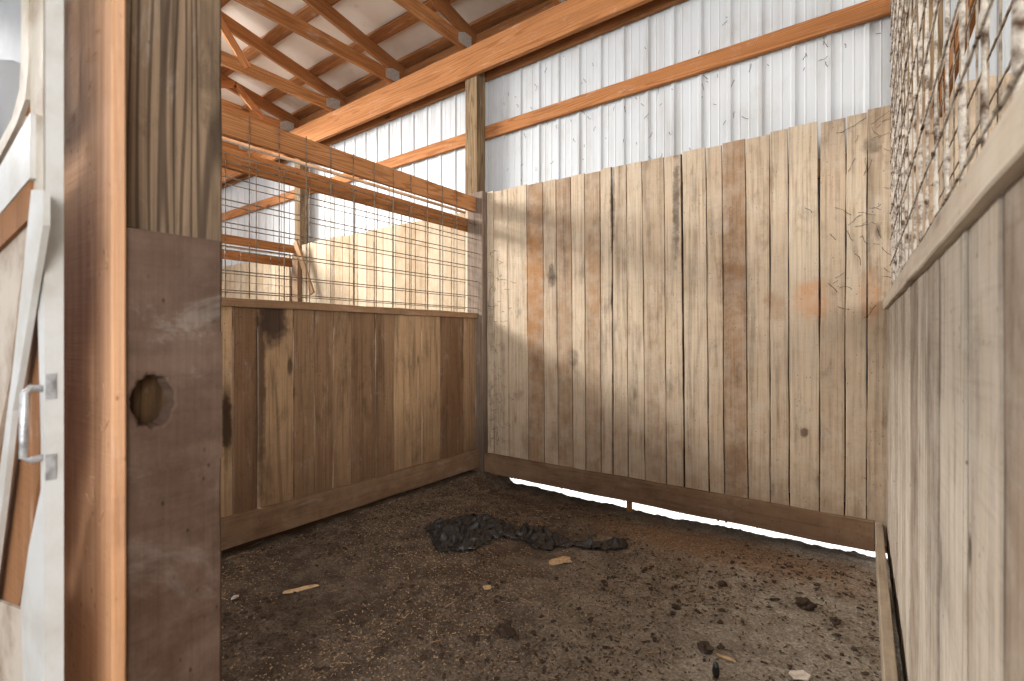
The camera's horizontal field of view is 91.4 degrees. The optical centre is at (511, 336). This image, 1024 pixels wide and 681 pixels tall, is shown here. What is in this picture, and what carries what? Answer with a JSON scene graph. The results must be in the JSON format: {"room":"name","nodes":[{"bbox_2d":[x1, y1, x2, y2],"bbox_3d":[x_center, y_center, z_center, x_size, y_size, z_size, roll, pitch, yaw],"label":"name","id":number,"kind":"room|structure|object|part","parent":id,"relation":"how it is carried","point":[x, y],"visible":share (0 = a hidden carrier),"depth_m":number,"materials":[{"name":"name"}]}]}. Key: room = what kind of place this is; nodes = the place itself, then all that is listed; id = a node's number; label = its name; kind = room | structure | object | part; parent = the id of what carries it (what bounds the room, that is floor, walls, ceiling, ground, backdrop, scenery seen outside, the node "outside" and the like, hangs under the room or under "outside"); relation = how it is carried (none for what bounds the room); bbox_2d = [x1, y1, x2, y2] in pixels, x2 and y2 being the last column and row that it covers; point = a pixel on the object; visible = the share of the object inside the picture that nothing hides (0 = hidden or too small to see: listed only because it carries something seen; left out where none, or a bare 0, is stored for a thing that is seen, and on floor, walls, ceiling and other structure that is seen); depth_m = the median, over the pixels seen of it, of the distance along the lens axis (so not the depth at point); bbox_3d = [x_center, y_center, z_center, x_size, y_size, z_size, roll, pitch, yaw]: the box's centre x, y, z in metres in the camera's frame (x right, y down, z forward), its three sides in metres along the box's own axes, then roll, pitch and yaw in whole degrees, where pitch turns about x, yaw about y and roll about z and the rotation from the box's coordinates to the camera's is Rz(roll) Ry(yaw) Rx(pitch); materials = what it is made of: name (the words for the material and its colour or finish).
{"room":"farm building","nodes":[
{"label":"farm building","id":0,"kind":"room"},
{"bbox_2d":[16,0,514,140],"bbox_3d":[-3.673,-4.245,2.600,19.000,2.401,10.000,0,0,35],"label":"ceiling","id":1,"kind":"structure","parent":0,"point":[367,16],"depth_m":5.85,"materials":[{"name":"white metal"}]},
{"bbox_2d":[221,0,229,7],"bbox_3d":[-1.966,-3.716,4.578,17.502,0.503,0.142,0,0,35],"label":"purlin","id":2,"kind":"object","parent":1,"relation":"attached to","point":[223,2],"visible":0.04,"depth_m":5.46,"materials":[{"name":"brown wood"}]},
{"bbox_2d":[222,0,685,188],"bbox_3d":[-0.922,-2.937,5.707,16.908,0.767,0.050,0,0,35],"label":"beam","id":3,"kind":"structure","parent":0,"point":[567,18],"depth_m":5.35,"materials":[{"name":"brown wood"}]},
{"bbox_2d":[222,136,256,151],"bbox_3d":[-6.442,-3.863,5.076,0.068,1.763,7.870,0,0,35],"label":"roof truss","id":4,"kind":"object","parent":3,"relation":"on","point":[226,144],"visible":0.02,"depth_m":7.95,"materials":[{"name":"orange wood"}]},
{"bbox_3d":[-4.301,-3.083,8.075,0.002,0.150,0.210,0,0,35],"label":"gusset plate","id":5,"kind":"part","parent":4,"relation":"part of","materials":[{"name":"silver metal"}]},
{"bbox_2d":[221,73,300,131],"bbox_3d":[-5.463,-3.896,4.382,0.068,1.763,7.869,0,0,35],"label":"roof truss","id":6,"kind":"object","parent":3,"relation":"on","point":[252,99],"visible":0.38,"depth_m":7.00,"materials":[{"name":"orange wood"}]},
{"bbox_3d":[-3.322,-3.116,7.382,0.002,0.150,0.210,0,0,35],"label":"gusset plate","id":7,"kind":"part","parent":6,"relation":"part of","materials":[{"name":"silver metal"}]},
{"bbox_2d":[221,11,345,111],"bbox_3d":[-4.549,-3.925,3.735,0.068,1.761,7.870,0,0,35],"label":"roof truss","id":8,"kind":"object","parent":3,"relation":"on","point":[334,99],"visible":0.56,"depth_m":6.06,"materials":[{"name":"orange wood"}]},
{"bbox_3d":[-2.408,-3.146,6.734,0.002,0.150,0.210,0,0,35],"label":"gusset plate","id":9,"kind":"part","parent":8,"relation":"part of","materials":[{"name":"silver metal"}]},
{"bbox_2d":[243,0,456,108],"bbox_3d":[-1.262,-3.485,5.573,17.502,0.503,0.143,0,0,35],"label":"purlin","id":10,"kind":"object","parent":8,"relation":"on","point":[406,19],"visible":0.23,"depth_m":5.83,"materials":[{"name":"brown wood"}]},
{"bbox_2d":[279,0,546,120],"bbox_3d":[-0.999,-3.398,5.945,17.502,0.503,0.143,0,0,35],"label":"purlin","id":11,"kind":"object","parent":8,"relation":"on","point":[516,7],"visible":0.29,"depth_m":5.86,"materials":[{"name":"brown wood"}]},
{"bbox_2d":[234,0,405,83],"bbox_3d":[-3.586,-3.954,3.053,0.068,1.755,7.870,0,0,35],"label":"roof truss","id":12,"kind":"object","parent":3,"relation":"on","point":[390,70],"visible":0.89,"depth_m":5.43,"materials":[{"name":"orange wood"}]},
{"bbox_2d":[221,0,340,75],"bbox_3d":[-1.614,-3.600,5.076,17.502,0.503,0.142,0,0,35],"label":"purlin","id":13,"kind":"object","parent":12,"relation":"on","point":[306,13],"visible":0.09,"depth_m":5.85,"materials":[{"name":"brown wood"}]},
{"bbox_3d":[-1.445,-3.178,6.053,0.002,0.150,0.210,0,0,35],"label":"gusset plate","id":14,"kind":"part","parent":12,"relation":"part of","materials":[{"name":"silver metal"}]},
{"bbox_2d":[393,0,476,49],"bbox_3d":[-2.647,-3.985,2.389,0.068,1.755,7.869,0,0,35],"label":"roof truss","id":15,"kind":"object","parent":3,"relation":"on","point":[458,31],"visible":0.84,"depth_m":5.14,"materials":[{"name":"orange wood"}]},
{"bbox_3d":[-0.506,-3.209,5.388,0.002,0.150,0.210,0,0,35],"label":"gusset plate","id":16,"kind":"part","parent":15,"relation":"part of","materials":[{"name":"silver metal"}]},
{"bbox_2d":[551,0,566,4],"bbox_3d":[-1.692,-4.016,1.713,0.068,1.752,7.869,0,0,35],"label":"roof truss","id":17,"kind":"object","parent":3,"relation":"on","point":[556,2],"visible":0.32,"depth_m":4.71,"materials":[{"name":"orange wood"}]},
{"bbox_2d":[221,471,902,680],"bbox_3d":[-0.097,1.497,2.372,4.100,0.235,4.960,0,0,35],"label":"floor","id":18,"kind":"structure","parent":0,"point":[745,671],"depth_m":2.67,"materials":[{"name":"brown soil"}]},
{"bbox_2d":[0,0,63,680],"bbox_3d":[-0.961,0.078,0.918,0.805,3.556,0.047,0,0,35],"label":"sliding door","id":19,"kind":"structure","parent":18,"relation":"on","point":[31,31],"depth_m":0.74,"materials":[{"name":"beige paint"}]},
{"bbox_3d":[-1.036,-0.853,0.988,0.601,0.869,0.004,0,0,35],"label":"panel","id":20,"kind":"part","parent":19,"relation":"part of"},
{"bbox_3d":[-1.000,-0.417,0.957,0.595,0.417,0.005,0,0,35],"label":"pane","id":21,"kind":"part","parent":19,"relation":"part of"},
{"bbox_3d":[-0.988,1.145,0.945,0.595,1.422,0.005,0,0,35],"label":"panel","id":22,"kind":"part","parent":19,"relation":"part of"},
{"bbox_3d":[-0.990,0.259,0.956,0.680,0.970,0.008,0,0,35],"label":"door panel","id":23,"kind":"part","parent":19,"relation":"part of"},
{"bbox_3d":[-0.678,0.123,0.705,0.012,0.111,0.028,0,0,25],"label":"latch handle","id":24,"kind":"part","parent":19,"relation":"part of","materials":[{"name":"metal"}]},
{"bbox_3d":[-0.661,0.070,0.716,0.003,0.036,0.011,0,0,35],"label":"latch plate","id":25,"kind":"part","parent":19,"relation":"part of","materials":[{"name":"metal"}]},
{"bbox_3d":[-0.661,0.186,0.716,0.003,0.036,0.011,0,0,35],"label":"latch plate","id":26,"kind":"part","parent":19,"relation":"part of","materials":[{"name":"metal"}]},
{"bbox_2d":[126,0,221,680],"bbox_3d":[-0.667,-0.825,0.953,0.191,4.550,0.187,0,0,35],"label":"post","id":27,"kind":"object","parent":18,"relation":"on","point":[174,106],"visible":0.86,"depth_m":0.90,"materials":[{"name":"brown wood"}]},
{"bbox_2d":[64,0,125,680],"bbox_3d":[-0.764,-0.690,0.901,0.314,4.220,0.020,0,0,35],"label":"board","id":28,"kind":"object","parent":27,"relation":"attached to","point":[94,295],"visible":0.75,"depth_m":0.84,"materials":[{"name":"brown wood"}]},
{"bbox_2d":[85,29,110,564],"bbox_3d":[-0.694,-0.061,0.838,0.128,0.911,0.002,0,0,35],"label":"cobweb","id":29,"kind":"object","parent":28,"relation":"attached to","point":[98,29],"visible":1,"depth_m":0.85,"materials":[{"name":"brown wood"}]},
{"bbox_2d":[17,104,478,554],"bbox_3d":[-1.421,0.009,3.885,0.230,2.942,3.601,0,0,35],"label":"wall","id":30,"kind":"structure","parent":18,"relation":"on","point":[329,411],"depth_m":3.86,"materials":[{"name":"brown wood"}]},
{"bbox_3d":[-1.502,-0.733,3.890,0.013,0.975,3.494,0,0,35],"label":"wire panel","id":31,"kind":"part","parent":30,"relation":"part of","materials":[{"name":"grey metal"}]},
{"bbox_3d":[-1.378,-0.855,3.802,0.014,1.200,3.494,0,0,35],"label":"wire panel","id":32,"kind":"part","parent":30,"relation":"part of","materials":[{"name":"grey metal"}]},
{"bbox_2d":[222,136,465,213],"bbox_3d":[-1.468,-1.295,3.845,0.028,0.037,3.380,0,0,35],"label":"conduit","id":33,"kind":"object","parent":30,"relation":"attached to","point":[224,139],"visible":0.6,"depth_m":3.89,"materials":[{"name":"white plastic"}]},
{"bbox_3d":[-1.402,0.550,3.809,0.030,1.500,3.499,0,0,35],"label":"plank panel","id":34,"kind":"part","parent":30,"relation":"part of","materials":[{"name":"brown wood"}]},
{"bbox_3d":[-1.395,-0.224,3.806,0.062,0.062,3.500,0,0,35],"label":"rail","id":35,"kind":"part","parent":30,"relation":"part of","materials":[{"name":"brown wood"}]},
{"bbox_3d":[-1.372,1.250,3.790,0.040,0.223,3.502,0,0,35],"label":"baseboard","id":36,"kind":"part","parent":30,"relation":"part of","materials":[{"name":"brown wood"}]},
{"bbox_2d":[283,584,318,593],"bbox_3d":[-1.166,1.395,2.767,0.190,0.017,0.031,0,0,-21],"label":"chip","id":37,"kind":"object","parent":18,"relation":"on","point":[302,588],"visible":1,"depth_m":2.76,"materials":[{"name":"beige wood"}]},
{"bbox_2d":[373,646,387,657],"bbox_3d":[-0.582,1.387,2.199,0.051,0.037,0.062,0,0,36],"label":"clod","id":38,"kind":"object","parent":18,"relation":"on","point":[380,651],"visible":1,"depth_m":2.19,"materials":[{"name":"brown soil"}]},
{"bbox_2d":[470,635,479,641],"bbox_3d":[-0.168,1.383,2.296,0.040,0.024,0.048,0,0,31],"label":"clod","id":39,"kind":"object","parent":18,"relation":"on","point":[474,638],"visible":1,"depth_m":2.29,"materials":[{"name":"brown soil"}]},
{"bbox_2d":[467,191,487,471],"bbox_3d":[-0.363,-0.033,5.284,0.215,2.965,0.095,0,0,35],"label":"post","id":40,"kind":"object","parent":18,"relation":"on","point":[478,231],"visible":0.66,"depth_m":5.22,"materials":[{"name":"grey wood"}]},
{"bbox_2d":[483,585,490,589],"bbox_3d":[-0.138,1.385,2.768,0.049,0.015,0.040,0,0,-3],"label":"chip","id":41,"kind":"object","parent":18,"relation":"on","point":[486,587],"visible":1,"depth_m":2.76,"materials":[{"name":"beige wood"}]},
{"bbox_2d":[498,623,515,639],"bbox_3d":[-0.023,1.383,2.350,0.098,0.047,0.077,0,0,42],"label":"clod","id":42,"kind":"object","parent":18,"relation":"on","point":[506,631],"visible":1,"depth_m":2.34,"materials":[{"name":"brown soil"}]},
{"bbox_2d":[424,513,627,551],"bbox_3d":[0.068,1.362,3.559,1.410,0.093,0.650,0,0,-1],"label":"manure","id":43,"kind":"object","parent":18,"relation":"on","point":[465,532],"visible":1,"depth_m":3.43,"materials":[{"name":"manure"}]},
{"bbox_2d":[229,478,871,679],"bbox_3d":[0.088,1.450,2.936,3.316,0.147,3.198,0,0,35],"label":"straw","id":44,"kind":"object","parent":18,"relation":"on","point":[472,478],"visible":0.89,"depth_m":2.70,"materials":[{"name":"beige plant"}]},
{"bbox_2d":[222,472,879,680],"bbox_3d":[0.096,1.453,2.930,3.346,0.160,3.219,0,0,35],"label":"crumbs","id":45,"kind":"object","parent":18,"relation":"on","point":[512,500],"visible":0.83,"depth_m":2.58,"materials":[{"name":"brown soil"}]},
{"bbox_2d":[222,473,879,680],"bbox_3d":[0.097,1.455,2.931,3.343,0.158,3.207,0,0,35],"label":"wood shavings","id":46,"kind":"object","parent":18,"relation":"on","point":[272,566],"visible":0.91,"depth_m":2.70},
{"bbox_2d":[548,556,571,564],"bbox_3d":[0.296,1.385,3.101,0.148,0.027,0.062,0,0,-9],"label":"chip","id":47,"kind":"object","parent":18,"relation":"on","point":[564,559],"visible":1,"depth_m":3.08,"materials":[{"name":"beige wood"}]},
{"bbox_2d":[626,501,631,511],"bbox_3d":[1.034,1.480,4.402,0.046,0.200,0.030,0,0,35],"label":"stake","id":48,"kind":"object","parent":18,"relation":"on","point":[628,504],"visible":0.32,"depth_m":4.39,"materials":[{"name":"orange wood"}]},
{"bbox_2d":[671,603,680,609],"bbox_3d":[0.845,1.389,2.574,0.050,0.028,0.037,0,0,19],"label":"clod","id":49,"kind":"object","parent":18,"relation":"on","point":[674,606],"visible":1,"depth_m":2.56,"materials":[{"name":"brown soil"}]},
{"bbox_2d":[697,641,713,654],"bbox_3d":[0.862,1.385,2.236,0.064,0.048,0.088,0,0,0],"label":"clod","id":50,"kind":"object","parent":18,"relation":"on","point":[704,646],"visible":1,"depth_m":2.22,"materials":[{"name":"brown soil"}]},
{"bbox_2d":[712,661,719,678],"bbox_3d":[0.838,1.372,2.053,0.029,0.079,0.028,0,0,1],"label":"stub","id":51,"kind":"object","parent":18,"relation":"on","point":[715,669],"visible":0.99,"depth_m":2.04,"materials":[{"name":"black plastic"}]},
{"bbox_2d":[718,580,727,586],"bbox_3d":[1.189,1.393,2.822,0.049,0.030,0.062,0,0,37],"label":"clod","id":52,"kind":"object","parent":18,"relation":"on","point":[722,583],"visible":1,"depth_m":2.81,"materials":[{"name":"brown soil"}]},
{"bbox_2d":[716,653,735,661],"bbox_3d":[0.931,1.397,2.179,0.015,0.014,0.095,0,0,-42],"label":"chip","id":53,"kind":"object","parent":18,"relation":"on","point":[719,655],"visible":1,"depth_m":2.17,"materials":[{"name":"beige wood"}]},
{"bbox_2d":[788,670,811,680],"bbox_3d":[1.190,1.395,2.061,0.084,0.012,0.062,0,0,5],"label":"scrap","id":54,"kind":"object","parent":18,"relation":"on","point":[800,674],"visible":1,"depth_m":2.06,"materials":[{"name":"beige wood"}]},
{"bbox_2d":[795,597,816,610],"bbox_3d":[1.519,1.379,2.582,0.103,0.063,0.086,0,0,31],"label":"clod","id":55,"kind":"object","parent":18,"relation":"on","point":[804,603],"visible":1,"depth_m":2.56,"materials":[{"name":"brown soil"}]},
{"bbox_2d":[829,617,840,624],"bbox_3d":[1.585,1.393,2.454,0.047,0.032,0.060,0,0,30],"label":"clod","id":56,"kind":"object","parent":18,"relation":"on","point":[834,620],"visible":1,"depth_m":2.44,"materials":[{"name":"brown soil"}]},
{"bbox_2d":[901,0,942,248],"bbox_3d":[2.684,-0.800,3.280,0.216,4.600,0.145,0,0,35],"label":"wall post","id":57,"kind":"object","parent":18,"relation":"on","point":[940,11],"visible":0.11,"depth_m":3.21,"materials":[{"name":"brown wood"}]},
{"bbox_2d":[875,0,1023,680],"bbox_3d":[1.438,-0.429,1.647,0.346,3.693,3.950,0,0,35],"label":"wall","id":58,"kind":"structure","parent":18,"relation":"on","point":[955,307],"depth_m":0.95,"materials":[{"name":"grey wood"}]},
{"bbox_3d":[1.306,1.310,1.719,0.040,0.213,3.836,0,0,35],"label":"baseboard","id":59,"kind":"part","parent":58,"relation":"part of","materials":[{"name":"brown wood"}]},
{"bbox_3d":[1.345,-0.207,1.682,0.042,0.076,3.900,0,0,35],"label":"rail","id":60,"kind":"part","parent":58,"relation":"part of","materials":[{"name":"brown wood"}]},
{"bbox_3d":[1.365,0.598,1.691,0.032,1.565,3.859,0,0,35],"label":"plank panel","id":61,"kind":"part","parent":58,"relation":"part of","materials":[{"name":"beige wood"}]},
{"bbox_3d":[1.363,-1.215,1.681,0.036,2.010,3.800,0,0,35],"label":"wire panel","id":62,"kind":"part","parent":58,"relation":"part of","materials":[{"name":"grey metal"}]},
{"bbox_3d":[1.548,-0.855,1.587,0.017,1.290,3.860,0,0,35],"label":"wire panel","id":63,"kind":"part","parent":58,"relation":"part of","materials":[{"name":"grey metal"}]},
{"bbox_2d":[222,0,1011,504],"bbox_3d":[-0.542,-1.092,5.725,16.889,5.045,0.015,0,0,35],"label":"wall","id":64,"kind":"structure","parent":0,"point":[780,95],"depth_m":4.45,"materials":[{"name":"white metal"}]},
{"bbox_2d":[222,0,890,220],"bbox_3d":[-0.808,-2.230,5.868,16.902,0.395,0.040,0,0,35],"label":"girt","id":65,"kind":"object","parent":64,"relation":"attached to","point":[870,10],"visible":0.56,"depth_m":4.36,"materials":[{"name":"brown wood"}]},
{"bbox_2d":[504,17,880,170],"bbox_3d":[1.246,-2.325,4.439,3.270,1.538,0.006,0,0,35],"label":"cobweb","id":66,"kind":"object","parent":64,"relation":"attached to","point":[726,17],"visible":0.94,"depth_m":4.18},
{"bbox_2d":[509,477,886,552],"bbox_3d":[1.291,1.346,4.385,3.561,0.339,0.030,0,0,35],"label":"skirt board","id":67,"kind":"object","parent":64,"relation":"attached to","point":[509,477],"visible":0.02,"depth_m":3.68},
{"bbox_2d":[222,72,1012,551],"bbox_3d":[-0.468,-0.086,5.396,13.996,3.021,0.111,0,0,35],"label":"wall","id":68,"kind":"structure","parent":0,"point":[558,338],"depth_m":4.00,"materials":[{"name":"brown wood"}]},
{"bbox_2d":[487,250,513,445],"bbox_3d":[-0.111,0.128,5.125,0.366,2.053,0.004,0,0,35],"label":"cobweb","id":69,"kind":"object","parent":68,"relation":"attached to","point":[494,250],"visible":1,"depth_m":5.17},
{"bbox_3d":[1.064,1.316,4.268,3.286,0.220,0.040,0,0,35],"label":"baseboard","id":70,"kind":"part","parent":68,"relation":"part of","materials":[{"name":"brown wood"}]},
{"bbox_2d":[806,111,890,317],"bbox_3d":[2.313,-0.808,3.409,0.549,1.364,0.004,0,0,35],"label":"cobweb","id":71,"kind":"object","parent":68,"relation":"attached to","point":[888,111],"visible":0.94,"depth_m":3.37},
{"bbox_2d":[510,478,887,557],"bbox_3d":[2.856,1.660,9.226,22.000,0.080,9.640,0,0,35],"label":"ground","id":72,"kind":"structure","parent":0,"point":[648,509],"depth_m":4.52,"materials":[{"name":"white"}]},
{"bbox_3d":[-5.932,1.428,5.033,8.500,0.099,7.360,0,0,35],"label":"floor","id":73,"kind":"structure","parent":0,"visible":0},
{"bbox_2d":[222,234,314,301],"bbox_3d":[-3.905,0.021,5.785,0.702,2.759,3.330,0,0,35],"label":"gate","id":74,"kind":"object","parent":73,"relation":"on","point":[297,265],"depth_m":6.93,"materials":[{"name":"brown wood"}]},
{"bbox_3d":[-4.105,-0.710,5.969,0.012,0.980,3.200,0,0,35],"label":"wire panel","id":75,"kind":"part","parent":74,"relation":"part of","materials":[{"name":"grey metal"}]},
{"bbox_3d":[-3.105,0.100,7.210,0.144,2.600,0.060,0,0,35],"label":"post","id":76,"kind":"part","parent":74,"relation":"part of","materials":[{"name":"brown wood"}]},
{"bbox_2d":[294,158,308,301],"bbox_3d":[-3.102,-0.725,7.376,0.157,4.450,0.145,0,0,35],"label":"wall post","id":77,"kind":"object","parent":73,"relation":"on","point":[300,208],"visible":0.13,"depth_m":7.32,"materials":[{"name":"brown wood"}]},
{"bbox_2d":[465,72,484,193],"bbox_3d":[-0.402,-0.800,5.465,0.177,4.600,0.145,0,0,35],"label":"wall post","id":78,"kind":"object","parent":73,"relation":"on","point":[474,86],"visible":0.34,"depth_m":5.41,"materials":[{"name":"brown wood"}]}
]}

